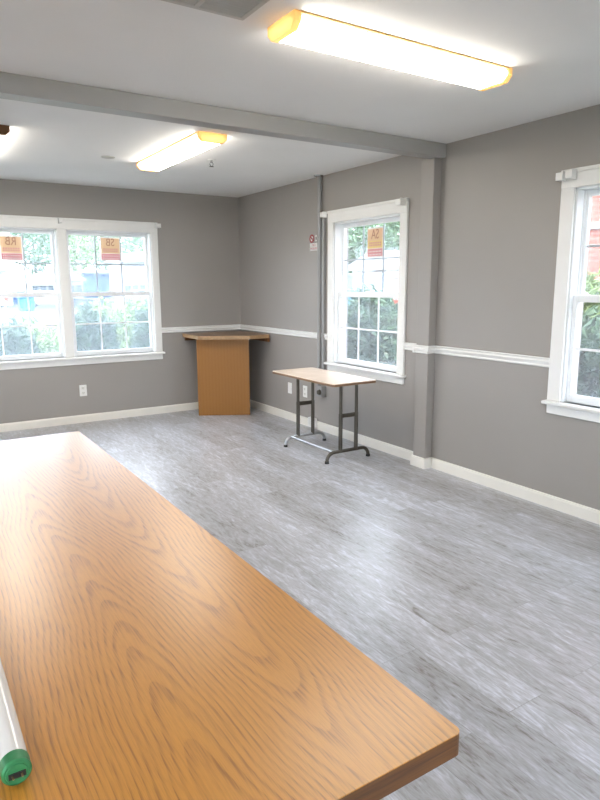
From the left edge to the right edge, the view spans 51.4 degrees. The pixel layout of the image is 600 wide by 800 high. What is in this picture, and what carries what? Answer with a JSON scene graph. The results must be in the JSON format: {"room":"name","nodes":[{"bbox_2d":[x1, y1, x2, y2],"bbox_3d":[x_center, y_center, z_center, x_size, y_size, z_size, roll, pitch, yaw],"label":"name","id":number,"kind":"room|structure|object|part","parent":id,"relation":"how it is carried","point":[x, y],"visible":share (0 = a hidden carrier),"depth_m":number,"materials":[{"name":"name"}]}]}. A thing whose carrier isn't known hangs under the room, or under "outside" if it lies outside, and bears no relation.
{"room":"empty office room","nodes":[
{"label":"empty office room","id":0,"kind":"room"},
{"bbox_2d":[33,329,58,352],"bbox_3d":[11.126,1.748,1.523,140.000,0.200,70.000,-7,12,-32],"label":"lawn","id":1,"kind":"structure","parent":0,"point":[51,330],"depth_m":22.52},
{"bbox_2d":[0,315,41,355],"bbox_3d":[-3.332,-0.126,7.164,0.824,1.710,0.880,-9,14,-40],"label":"shrub","id":2,"kind":"object","parent":1,"relation":"on","point":[14,338],"visible":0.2,"depth_m":6.94,"materials":[{"name":"green plant"}]},
{"bbox_2d":[5,317,59,352],"bbox_3d":[-3.801,-0.379,8.692,1.338,1.582,0.839,-7,12,-32],"label":"shrub","id":3,"kind":"object","parent":1,"relation":"on","point":[45,330],"visible":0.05,"depth_m":8.58,"materials":[{"name":"green plant"}]},
{"bbox_2d":[57,303,120,351],"bbox_3d":[-2.579,-0.255,7.683,0.784,1.878,0.886,-7,12,-32],"label":"shrub","id":4,"kind":"object","parent":1,"relation":"on","point":[88,337],"visible":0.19,"depth_m":7.45,"materials":[{"name":"green plant"}]},
{"bbox_2d":[74,296,147,348],"bbox_3d":[-2.819,-0.717,9.771,1.572,1.878,1.021,-7,12,-32],"label":"shrub","id":5,"kind":"object","parent":1,"relation":"on","point":[115,312],"visible":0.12,"depth_m":9.48,"materials":[{"name":"green plant"}]},
{"bbox_2d":[128,301,149,347],"bbox_3d":[-1.797,-0.375,8.183,0.874,1.856,0.863,-7,12,-32],"label":"shrub","id":6,"kind":"object","parent":1,"relation":"on","point":[143,340],"visible":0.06,"depth_m":7.93,"materials":[{"name":"green plant"}]},
{"bbox_2d":[347,282,397,365],"bbox_3d":[0.862,-0.397,7.545,0.948,2.024,0.933,-7,12,-32],"label":"shrub","id":7,"kind":"object","parent":1,"relation":"on","point":[388,311],"visible":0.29,"depth_m":7.20,"materials":[{"name":"green plant"}]},
{"bbox_2d":[577,305,599,397],"bbox_3d":[2.455,0.177,4.991,1.008,1.898,1.258,-6,12,-29],"label":"shrub","id":8,"kind":"object","parent":1,"relation":"on","point":[588,384],"visible":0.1,"depth_m":4.77,"materials":[{"name":"green plant"}]},
{"bbox_2d":[583,267,599,318],"bbox_3d":[2.905,-0.293,6.671,1.040,2.264,1.020,-7,12,-32],"label":"shrub","id":9,"kind":"object","parent":1,"relation":"on","point":[592,287],"visible":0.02,"depth_m":6.33,"materials":[{"name":"green plant"}]},
{"bbox_2d":[587,196,599,281],"bbox_3d":[7.574,-2.193,6.702,4.500,5.700,10.200,-7,12,-32],"label":"brick building","id":10,"kind":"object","parent":1,"relation":"on","point":[593,261],"visible":0.09,"depth_m":8.59,"materials":[{"name":"brick"}]},
{"bbox_2d":[0,304,139,329],"bbox_3d":[-22.072,-12.575,79.899,230.000,0.199,100.000,-7,12,-32],"label":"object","id":11,"kind":"object","parent":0,"point":[45,314],"depth_m":43.13,"materials":[{"name":"concrete"}]},
{"bbox_2d":[0,292,12,311],"bbox_3d":[-22.225,-7.375,47.019,1.100,1.500,0.130,-7,12,-32],"label":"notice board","id":12,"kind":"object","parent":11,"relation":"on","point":[3,301],"visible":0.73,"depth_m":47.01,"materials":[{"name":"white"}]},
{"bbox_2d":[1,291,38,306],"bbox_3d":[-27.187,-9.786,60.182,4.400,1.495,1.720,-7,12,-32],"label":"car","id":13,"kind":"object","parent":11,"relation":"on","point":[15,301],"visible":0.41,"depth_m":59.34,"materials":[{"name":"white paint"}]},
{"bbox_3d":[-27.441,-10.185,59.944,2.869,0.520,1.440,-7,12,-32],"label":"cabin glass","id":14,"kind":"part","parent":13,"relation":"part of","materials":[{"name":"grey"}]},
{"bbox_2d":[16,297,34,310],"bbox_3d":[-21.765,-7.648,49.617,1.240,1.050,0.900,-7,12,-32],"label":"rubbish bin","id":15,"kind":"object","parent":11,"relation":"on","point":[22,301],"visible":1,"depth_m":49.26,"materials":[{"name":"blue plastic"}]},
{"bbox_2d":[7,233,51,275],"bbox_3d":[-36.706,-19.685,85.883,7.043,11.739,7.202,-7,12,-32],"label":"tree","id":16,"kind":"object","parent":11,"relation":"on","point":[37,252],"visible":0.51,"depth_m":84.97,"materials":[{"name":"green plant"}]},
{"bbox_2d":[19,272,53,292],"bbox_3d":[-33.294,-14.606,80.675,4.467,3.600,6.800,-7,12,-32],"label":"house","id":17,"kind":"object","parent":11,"relation":"on","point":[39,281],"visible":0.48,"depth_m":77.82,"materials":[{"name":"white"}]},
{"bbox_2d":[30,291,55,306],"bbox_3d":[-23.455,-9.372,57.858,4.400,1.495,1.720,-7,12,-32],"label":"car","id":18,"kind":"object","parent":11,"relation":"on","point":[38,300],"visible":0.3,"depth_m":56.98,"materials":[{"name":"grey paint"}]},
{"bbox_3d":[-23.710,-9.772,57.620,2.869,0.520,1.440,-7,12,-32],"label":"cabin glass","id":19,"kind":"part","parent":18,"relation":"part of","materials":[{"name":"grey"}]},
{"bbox_2d":[51,273,86,297],"bbox_3d":[-26.335,-12.709,71.066,2.391,3.300,6.800,-7,12,-32],"label":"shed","id":20,"kind":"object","parent":11,"relation":"on","point":[76,280],"visible":0.41,"depth_m":68.51,"materials":[{"name":"white"}]},
{"bbox_2d":[68,235,100,271],"bbox_3d":[-36.752,-23.432,101.955,8.614,13.279,8.683,-7,12,-32],"label":"tree","id":21,"kind":"object","parent":11,"relation":"on","point":[83,244],"visible":0.45,"depth_m":100.81,"materials":[{"name":"green plant"}]},
{"bbox_2d":[71,269,109,297],"bbox_3d":[-26.828,-15.148,82.371,5.484,4.000,6.800,-7,12,-32],"label":"building","id":22,"kind":"structure","parent":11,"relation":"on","point":[90,285],"depth_m":79.34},
{"bbox_2d":[87,236,123,269],"bbox_3d":[-37.819,-27.231,120.117,7.682,14.170,8.217,-7,12,-32],"label":"tree","id":23,"kind":"object","parent":11,"relation":"on","point":[106,267],"visible":0.16,"depth_m":118.84,"materials":[{"name":"green plant"}]},
{"bbox_2d":[104,251,145,296],"bbox_3d":[-20.440,-15.126,76.876,5.200,5.900,6.800,-7,12,-32],"label":"house","id":24,"kind":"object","parent":11,"relation":"on","point":[134,278],"visible":0.46,"depth_m":74.08,"materials":[{"name":"white"}]},
{"bbox_2d":[125,290,147,296],"bbox_3d":[-15.374,-10.341,62.940,4.400,1.495,1.720,-7,12,-32],"label":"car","id":25,"kind":"object","parent":11,"relation":"on","point":[134,290],"visible":0.15,"depth_m":61.84,"materials":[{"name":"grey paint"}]},
{"bbox_2d":[348,224,389,273],"bbox_3d":[5.282,-14.730,64.419,7.891,9.456,7.811,-7,12,-32],"label":"tree","id":26,"kind":"object","parent":11,"relation":"on","point":[355,239],"visible":0.21,"depth_m":62.03,"materials":[{"name":"green plant"}]},
{"bbox_2d":[374,221,399,250],"bbox_3d":[11.917,-17.903,75.900,7.742,11.478,8.055,-7,12,-32],"label":"tree","id":27,"kind":"object","parent":11,"relation":"on","point":[393,228],"visible":0.24,"depth_m":73.58,"materials":[{"name":"green plant"}]},
{"bbox_2d":[74,297,147,314],"bbox_3d":[4.076,-6.322,42.536,26.800,0.850,52.000,-7,12,-32],"label":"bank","id":28,"kind":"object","parent":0,"point":[77,301],"depth_m":50.96,"materials":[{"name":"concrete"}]},
{"bbox_2d":[348,273,397,302],"bbox_3d":[2.057,-4.141,24.260,1.720,1.495,4.400,-7,12,-32],"label":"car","id":29,"kind":"object","parent":28,"relation":"on","point":[354,279],"visible":0.26,"depth_m":22.96,"materials":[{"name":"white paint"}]},
{"bbox_3d":[2.217,-4.526,23.932,1.440,0.520,2.869,-7,12,-32],"label":"cabin glass","id":30,"kind":"part","parent":29,"relation":"part of","materials":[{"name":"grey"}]},
{"bbox_2d":[348,250,398,272],"bbox_3d":[7.323,-7.818,41.618,6.800,4.100,5.608,-7,12,-32],"label":"house","id":31,"kind":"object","parent":28,"relation":"on","point":[390,265],"visible":0.1,"depth_m":39.45,"materials":[{"name":"beige"}]},
{"bbox_2d":[375,272,398,287],"bbox_3d":[5.194,-4.768,29.537,3.800,2.500,4.299,-7,12,-32],"label":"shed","id":32,"kind":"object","parent":28,"relation":"on","point":[393,276],"visible":0.06,"depth_m":27.95,"materials":[{"name":"white"}]},
{"bbox_2d":[0,179,240,423],"bbox_3d":[-3.608,-0.823,5.745,7.094,2.440,0.160,-7,12,-32],"label":"wall","id":33,"kind":"structure","parent":0,"point":[198,235],"depth_m":6.90,"materials":[{"name":"grey paint"}]},
{"bbox_2d":[0,215,164,369],"bbox_3d":[-2.428,-1.101,6.426,2.046,1.485,0.200,-7,12,-32],"label":"window","id":34,"kind":"structure","parent":33,"relation":"in","point":[8,223],"depth_m":6.45,"materials":[{"name":"white paint"}]},
{"bbox_2d":[0,235,22,260],"bbox_3d":[-2.836,-1.492,6.127,0.205,0.240,0.002,-7,12,-32],"label":"sign","id":35,"kind":"object","parent":34,"relation":"attached to","point":[11,249],"visible":1,"depth_m":6.13,"materials":[{"name":"orange paper"}]},
{"bbox_3d":[-2.837,-1.552,6.117,0.189,0.094,0.001,-7,12,-32],"label":"orange panel","id":36,"kind":"part","parent":35,"relation":"part of","materials":[{"name":"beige paper"}]},
{"bbox_3d":[-2.836,-1.476,6.131,0.189,0.060,0.001,-7,12,-32],"label":"panel","id":37,"kind":"part","parent":35,"relation":"part of","materials":[{"name":"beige paper"}]},
{"bbox_2d":[3,255,20,258],"bbox_3d":[-2.836,-1.409,6.142,0.163,0.036,0.001,-7,12,-32],"label":"print","id":38,"kind":"object","parent":35,"relation":"attached to","point":[4,256],"depth_m":6.14,"materials":[{"name":"red paper"}]},
{"bbox_3d":[-2.836,-1.413,6.142,0.189,0.060,0.001,-7,12,-32],"label":"red panel","id":39,"kind":"part","parent":35,"relation":"part of","materials":[{"name":"pink"}]},
{"bbox_3d":[-2.859,-1.347,6.149,0.856,0.658,0.030,-7,12,-32],"label":"sash","id":40,"kind":"part","parent":34,"relation":"part of","materials":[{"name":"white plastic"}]},
{"bbox_3d":[-2.833,-0.732,6.224,0.856,0.663,0.030,-7,12,-32],"label":"sash","id":41,"kind":"part","parent":34,"relation":"part of","materials":[{"name":"white plastic"}]},
{"bbox_3d":[-2.850,-1.043,6.192,0.880,1.295,0.150,-7,12,-32],"label":"frame","id":42,"kind":"part","parent":34,"relation":"part of","materials":[{"name":"white plastic"}]},
{"bbox_3d":[-2.395,-1.810,6.239,2.006,0.023,0.032,-7,12,-32],"label":"head moulding","id":43,"kind":"part","parent":34,"relation":"part of","materials":[{"name":"white paint"}]},
{"bbox_3d":[-2.396,-0.433,6.503,2.046,0.022,0.090,-7,12,-32],"label":"sill","id":44,"kind":"part","parent":34,"relation":"part of","materials":[{"name":"white paint"}]},
{"bbox_3d":[-2.042,-1.445,6.662,0.856,0.658,0.030,-7,12,-32],"label":"sash","id":45,"kind":"part","parent":34,"relation":"part of","materials":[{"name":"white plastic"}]},
{"bbox_2d":[100,237,120,260],"bbox_3d":[-2.017,-1.607,6.639,0.210,0.245,0.002,-7,12,-32],"label":"sign","id":46,"kind":"object","parent":34,"relation":"attached to","point":[109,246],"visible":1,"depth_m":6.64,"materials":[{"name":"orange paper"}]},
{"bbox_3d":[-2.018,-1.669,6.628,0.194,0.096,0.001,-7,12,-32],"label":"orange panel","id":47,"kind":"part","parent":46,"relation":"part of","materials":[{"name":"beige paper"}]},
{"bbox_2d":[103,248,117,251],"bbox_3d":[-2.018,-1.595,6.641,0.154,0.034,0.001,-7,12,-32],"label":"print","id":48,"kind":"object","parent":46,"relation":"attached to","point":[104,249],"depth_m":6.64,"materials":[{"name":"orange paper"}]},
{"bbox_3d":[-2.017,-1.591,6.643,0.194,0.061,0.001,-7,12,-32],"label":"panel","id":49,"kind":"part","parent":46,"relation":"part of","materials":[{"name":"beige paper"}]},
{"bbox_3d":[-2.017,-1.526,6.655,0.194,0.061,0.001,-7,12,-32],"label":"red panel","id":50,"kind":"part","parent":46,"relation":"part of","materials":[{"name":"pink"}]},
{"bbox_3d":[-2.033,-1.141,6.706,0.880,1.295,0.150,-7,12,-32],"label":"frame","id":51,"kind":"part","parent":34,"relation":"part of","materials":[{"name":"white plastic"}]},
{"bbox_3d":[-2.016,-0.830,6.738,0.856,0.663,0.030,-7,12,-32],"label":"sash","id":52,"kind":"part","parent":34,"relation":"part of","materials":[{"name":"white plastic"}]},
{"bbox_2d":[79,385,86,395],"bbox_3d":[-2.302,-0.101,6.624,0.075,0.120,0.010,-7,12,-32],"label":"wall outlet","id":53,"kind":"object","parent":33,"relation":"attached to","point":[82,388],"visible":1,"depth_m":6.62,"materials":[{"name":"white plastic"}]},
{"bbox_2d":[0,402,198,431],"bbox_3d":[-3.557,0.348,5.887,6.774,0.084,0.014,-7,12,-32],"label":"baseboard","id":54,"kind":"structure","parent":33,"relation":"attached to","point":[5,427],"depth_m":6.73,"materials":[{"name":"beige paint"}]},
{"bbox_2d":[162,324,239,332],"bbox_3d":[-3.557,-0.539,5.718,6.774,0.060,0.026,-7,12,-32],"label":"trim","id":55,"kind":"structure","parent":33,"relation":"attached to","point":[237,326],"depth_m":7.22,"materials":[{"name":"white paint"}]},
{"bbox_2d":[0,407,599,799],"bbox_3d":[-0.824,1.212,1.706,7.094,0.120,10.470,-7,12,-32],"label":"floor","id":56,"kind":"structure","parent":0,"point":[483,602],"depth_m":3.20,"materials":[{"name":"grey laminate"}]},
{"bbox_2d":[182,331,269,415],"bbox_3d":[-0.834,-0.296,7.069,0.749,0.899,0.740,-7,12,-32],"label":"podium","id":57,"kind":"object","parent":56,"relation":"on","point":[223,375],"visible":1,"depth_m":6.93,"materials":[{"name":"brown wood"}]},
{"bbox_3d":[-0.850,-0.254,6.947,0.575,0.861,0.020,-1,10,-4],"label":"panel","id":58,"kind":"part","parent":57,"relation":"part of","materials":[{"name":"brown wood"}]},
{"bbox_2d":[183,331,268,335],"bbox_3d":[-0.836,-0.720,6.993,0.746,0.038,0.737,-7,12,-32],"label":"countertop","id":59,"kind":"structure","parent":57,"relation":"on","point":[227,333],"depth_m":7.06,"materials":[{"name":"brown wood"}]},
{"bbox_2d":[0,431,458,799],"bbox_3d":[-0.797,0.750,1.844,0.920,0.740,2.484,-7,12,-32],"label":"table","id":60,"kind":"object","parent":56,"relation":"on","point":[143,657],"visible":1,"depth_m":1.16,"materials":[{"name":"brown wood"}]},
{"bbox_2d":[0,658,31,785],"bbox_3d":[-0.739,0.434,1.403,0.041,0.041,1.272,-7,12,-32],"label":"fluorescent tube","id":61,"kind":"object","parent":60,"relation":"on","point":[15,762],"visible":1,"depth_m":0.91,"materials":[{"name":"white glass"}]},
{"bbox_2d":[273,367,375,463],"bbox_3d":[0.208,0.116,5.427,0.486,0.678,0.955,-7,12,-32],"label":"folding table","id":62,"kind":"object","parent":56,"relation":"on","point":[310,374],"visible":1,"depth_m":5.26,"materials":[{"name":"brown wood"}]},
{"bbox_2d":[0,0,599,196],"bbox_3d":[-0.834,-1.369,1.230,7.694,0.250,11.070,-7,12,-32],"label":"ceiling","id":63,"kind":"structure","parent":0,"point":[157,48],"depth_m":3.10,"materials":[{"name":"paint"}]},
{"bbox_2d":[0,124,9,141],"bbox_3d":[-2.292,-1.792,4.416,0.260,0.060,1.270,-7,12,-32],"label":"ceiling light","id":64,"kind":"object","parent":63,"relation":"attached to","point":[4,129],"visible":1,"depth_m":3.95,"materials":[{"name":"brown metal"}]},
{"bbox_2d":[101,156,114,158],"bbox_3d":[-1.519,-1.920,4.938,0.110,0.004,0.110,-7,12,-32],"label":"cover plate","id":65,"kind":"object","parent":63,"relation":"attached to","point":[105,157],"visible":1,"depth_m":4.93,"materials":[{"name":"white plastic"}]},
{"bbox_2d":[136,131,226,171],"bbox_3d":[-0.923,-1.849,4.693,0.210,0.060,1.270,-7,12,-32],"label":"ceiling light","id":66,"kind":"object","parent":63,"relation":"attached to","point":[197,142],"visible":1,"depth_m":4.51,"materials":[{"name":"white plastic"}]},
{"bbox_3d":[-0.923,-1.875,4.688,0.210,0.008,1.206,-7,12,-32],"label":"wood trim","id":67,"kind":"part","parent":66,"relation":"part of","materials":[{"name":"brown"}]},
{"bbox_2d":[207,159,215,166],"bbox_3d":[-0.718,-1.921,5.061,0.072,0.053,0.072,-7,12,-32],"label":"sprinkler","id":68,"kind":"object","parent":63,"relation":"attached to","point":[210,160],"visible":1,"depth_m":5.05,"materials":[{"name":"white metal"}]},
{"bbox_2d":[161,0,269,20],"bbox_3d":[-0.337,-1.411,2.173,0.420,0.014,0.210,-7,12,-32],"label":"ceiling vent","id":69,"kind":"object","parent":63,"relation":"in","point":[236,9],"visible":1,"depth_m":2.25,"materials":[{"name":"grey metal"}]},
{"bbox_2d":[267,9,512,90],"bbox_3d":[0.437,-1.488,2.708,1.215,0.060,0.205,-7,12,-32],"label":"ceiling light","id":70,"kind":"object","parent":63,"relation":"attached to","point":[299,28],"visible":1,"depth_m":2.60,"materials":[{"name":"white plastic"}]},
{"bbox_3d":[0.437,-1.514,2.703,1.151,0.008,0.205,-7,12,-32],"label":"wood trim","id":71,"kind":"part","parent":70,"relation":"part of","materials":[{"name":"brown"}]},
{"bbox_2d":[238,104,599,509],"bbox_3d":[2.134,-0.385,3.244,0.160,2.440,10.310,-7,12,-32],"label":"wall","id":72,"kind":"structure","parent":0,"point":[500,197],"depth_m":4.48,"materials":[{"name":"grey paint"}]},
{"bbox_2d":[0,71,445,158],"bbox_3d":[-1.820,-1.475,2.777,6.774,0.095,0.110,-7,12,-32],"label":"beam","id":73,"kind":"structure","parent":72,"relation":"attached to","point":[16,87],"depth_m":3.51,"materials":[{"name":"grey paint"}]},
{"bbox_2d":[288,382,291,393],"bbox_3d":[-0.109,-0.128,6.700,0.008,0.118,0.072,-7,12,-32],"label":"wall plate","id":74,"kind":"object","parent":72,"relation":"attached to","point":[289,384],"visible":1,"depth_m":6.69,"materials":[{"name":"white plastic"}]},
{"bbox_2d":[303,385,306,397],"bbox_3d":[0.052,-0.088,6.450,0.010,0.120,0.075,-7,12,-32],"label":"wall outlet","id":75,"kind":"object","parent":72,"relation":"attached to","point":[304,387],"visible":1,"depth_m":6.45,"materials":[{"name":"white plastic"}]},
{"bbox_2d":[308,417,316,427],"bbox_3d":[0.124,0.226,6.331,0.050,0.095,0.110,-7,12,-32],"label":"socket","id":76,"kind":"object","parent":72,"relation":"attached to","point":[309,418],"visible":0.68,"depth_m":6.31,"materials":[{"name":"white plastic"}]},
{"bbox_2d":[309,235,316,250],"bbox_3d":[0.135,-1.527,6.049,0.005,0.155,0.150,-7,12,-32],"label":"wall sign","id":77,"kind":"object","parent":72,"relation":"attached to","point":[313,246],"visible":0.92,"depth_m":6.06,"materials":[{"name":"white paper"}]},
{"bbox_2d":[314,175,322,385],"bbox_3d":[0.176,-1.116,5.982,0.088,1.978,0.088,-7,12,-32],"label":"conduit pipe","id":78,"kind":"object","parent":72,"relation":"attached to","point":[319,177],"visible":0.94,"depth_m":5.94,"materials":[{"name":"silver metal"}]},
{"bbox_2d":[316,385,325,396],"bbox_3d":[0.197,-0.088,6.158,0.075,0.105,0.110,-7,12,-32],"label":"junction box","id":79,"kind":"object","parent":72,"relation":"attached to","point":[320,390],"visible":0.96,"depth_m":6.12,"materials":[{"name":"grey metal"}]},
{"bbox_2d":[321,218,325,369],"bbox_3d":[0.228,-0.998,5.979,0.030,1.430,0.033,-7,12,-32],"label":"cable raceway","id":80,"kind":"object","parent":72,"relation":"attached to","point":[323,343],"visible":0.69,"depth_m":5.96,"materials":[{"name":"metal"}]},
{"bbox_2d":[324,197,408,384],"bbox_3d":[0.611,-0.943,5.503,0.200,1.485,1.125,-7,12,-32],"label":"window","id":81,"kind":"structure","parent":72,"relation":"in","point":[341,219],"depth_m":5.55,"materials":[{"name":"white paint"}]},
{"bbox_2d":[320,211,326,217],"bbox_3d":[0.214,-1.717,5.785,0.048,0.056,0.056,-7,12,-32],"label":"bracket","id":82,"kind":"object","parent":81,"relation":"attached to","point":[323,214],"visible":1,"depth_m":5.77,"materials":[{"name":"white plastic"}]},
{"bbox_3d":[0.567,-0.277,5.595,0.090,0.022,1.125,-7,12,-32],"label":"sill","id":83,"kind":"part","parent":81,"relation":"part of","materials":[{"name":"white paint"}]},
{"bbox_3d":[0.632,-0.933,5.518,0.150,1.295,0.915,-7,12,-32],"label":"frame","id":84,"kind":"part","parent":81,"relation":"part of","materials":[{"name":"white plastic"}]},
{"bbox_3d":[0.608,-0.623,5.559,0.030,0.663,0.891,-7,12,-32],"label":"sash","id":85,"kind":"part","parent":81,"relation":"part of","materials":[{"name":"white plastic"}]},
{"bbox_3d":[0.552,-1.655,5.335,0.032,0.023,1.085,-7,12,-32],"label":"head moulding","id":86,"kind":"part","parent":81,"relation":"part of","materials":[{"name":"white paint"}]},
{"bbox_3d":[0.642,-1.236,5.470,0.030,0.658,0.891,-7,12,-32],"label":"sash","id":87,"kind":"part","parent":81,"relation":"part of","materials":[{"name":"clear glass"}]},
{"bbox_2d":[367,227,382,257],"bbox_3d":[0.651,-1.367,5.416,0.002,0.253,0.215,-7,12,-32],"label":"sign","id":88,"kind":"object","parent":81,"relation":"attached to","point":[374,235],"visible":1,"depth_m":5.42,"materials":[{"name":"orange paper"}]},
{"bbox_3d":[0.652,-1.284,5.431,0.001,0.063,0.199,-7,12,-32],"label":"red panel","id":89,"kind":"part","parent":88,"relation":"part of","materials":[{"name":"pink"}]},
{"bbox_3d":[0.652,-1.351,5.419,0.001,0.063,0.199,-7,12,-32],"label":"panel","id":90,"kind":"part","parent":88,"relation":"part of","materials":[{"name":"brown paper"}]},
{"bbox_3d":[0.651,-1.431,5.404,0.001,0.099,0.199,-7,12,-32],"label":"orange panel","id":91,"kind":"part","parent":88,"relation":"part of","materials":[{"name":"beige paper"}]},
{"bbox_2d":[395,198,404,204],"bbox_3d":[0.786,-1.557,4.907,0.048,0.056,0.066,-7,12,-32],"label":"bracket","id":92,"kind":"object","parent":81,"relation":"attached to","point":[401,201],"visible":1,"depth_m":4.88,"materials":[{"name":"white plastic"}]},
{"bbox_2d":[240,324,549,366],"bbox_3d":[1.982,-0.113,3.291,0.101,0.060,10.150,-7,12,-32],"label":"trim","id":93,"kind":"structure","parent":72,"relation":"attached to","point":[470,353],"depth_m":4.64,"materials":[{"name":"white paint"}]},
{"bbox_2d":[250,400,599,524],"bbox_3d":[1.991,0.774,3.458,0.089,0.084,10.150,-7,12,-32],"label":"baseboard","id":94,"kind":"structure","parent":72,"relation":"attached to","point":[590,514],"depth_m":4.71,"materials":[{"name":"beige paint"}]},
{"bbox_2d":[413,158,441,457],"bbox_3d":[0.977,-0.622,4.816,0.075,2.345,0.135,-7,12,-32],"label":"column","id":95,"kind":"structure","parent":72,"relation":"attached to","point":[431,168],"depth_m":4.76,"materials":[{"name":"grey paint"}]},
{"bbox_2d":[541,164,599,422],"bbox_3d":[1.930,-0.574,3.475,0.200,1.485,1.120,-7,12,-32],"label":"window","id":96,"kind":"structure","parent":72,"relation":"in","point":[557,403],"depth_m":3.81,"materials":[{"name":"white paint"}]},
{"bbox_2d":[555,171,566,180],"bbox_3d":[1.558,-1.332,3.722,0.048,0.056,0.051,-7,12,-32],"label":"bracket","id":97,"kind":"object","parent":96,"relation":"attached to","point":[560,176],"visible":0.77,"depth_m":3.71,"materials":[{"name":"white plastic"}]},
{"bbox_3d":[1.887,0.092,3.567,0.090,0.022,1.120,-7,12,-32],"label":"sill","id":98,"kind":"part","parent":96,"relation":"part of","materials":[{"name":"white paint"}]},
{"bbox_2d":[565,168,576,178],"bbox_3d":[1.592,-1.327,3.669,0.048,0.056,0.051,-7,12,-32],"label":"bracket","id":99,"kind":"object","parent":96,"relation":"attached to","point":[569,174],"visible":1,"depth_m":3.65,"materials":[{"name":"white plastic"}]},
{"bbox_3d":[1.951,-0.564,3.490,0.150,1.295,0.900,-7,12,-32],"label":"frame","id":100,"kind":"part","parent":96,"relation":"part of","materials":[{"name":"white plastic"}]},
{"bbox_3d":[1.872,-1.286,3.307,0.032,0.023,1.080,-7,12,-32],"label":"head moulding","id":101,"kind":"part","parent":96,"relation":"part of","materials":[{"name":"white paint"}]},
{"bbox_3d":[1.927,-0.254,3.531,0.030,0.663,0.876,-7,12,-32],"label":"sash","id":102,"kind":"part","parent":96,"relation":"part of","materials":[{"name":"white plastic"}]},
{"bbox_3d":[1.962,-0.867,3.442,0.030,0.658,0.876,-7,12,-32],"label":"sash","id":103,"kind":"part","parent":96,"relation":"part of","materials":[{"name":"white plastic"}]},
{"label":"outside","id":104,"kind":"structure","parent":0,"visible":0},
{"bbox_2d":[121,237,143,253],"bbox_3d":[-36.975,-31.314,139.168,8.474,15.285,7.970,-7,12,-32],"label":"tree","id":105,"kind":"object","parent":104,"point":[137,242],"visible":0.35,"depth_m":136.89,"materials":[{"name":"green plant"}]}
]}

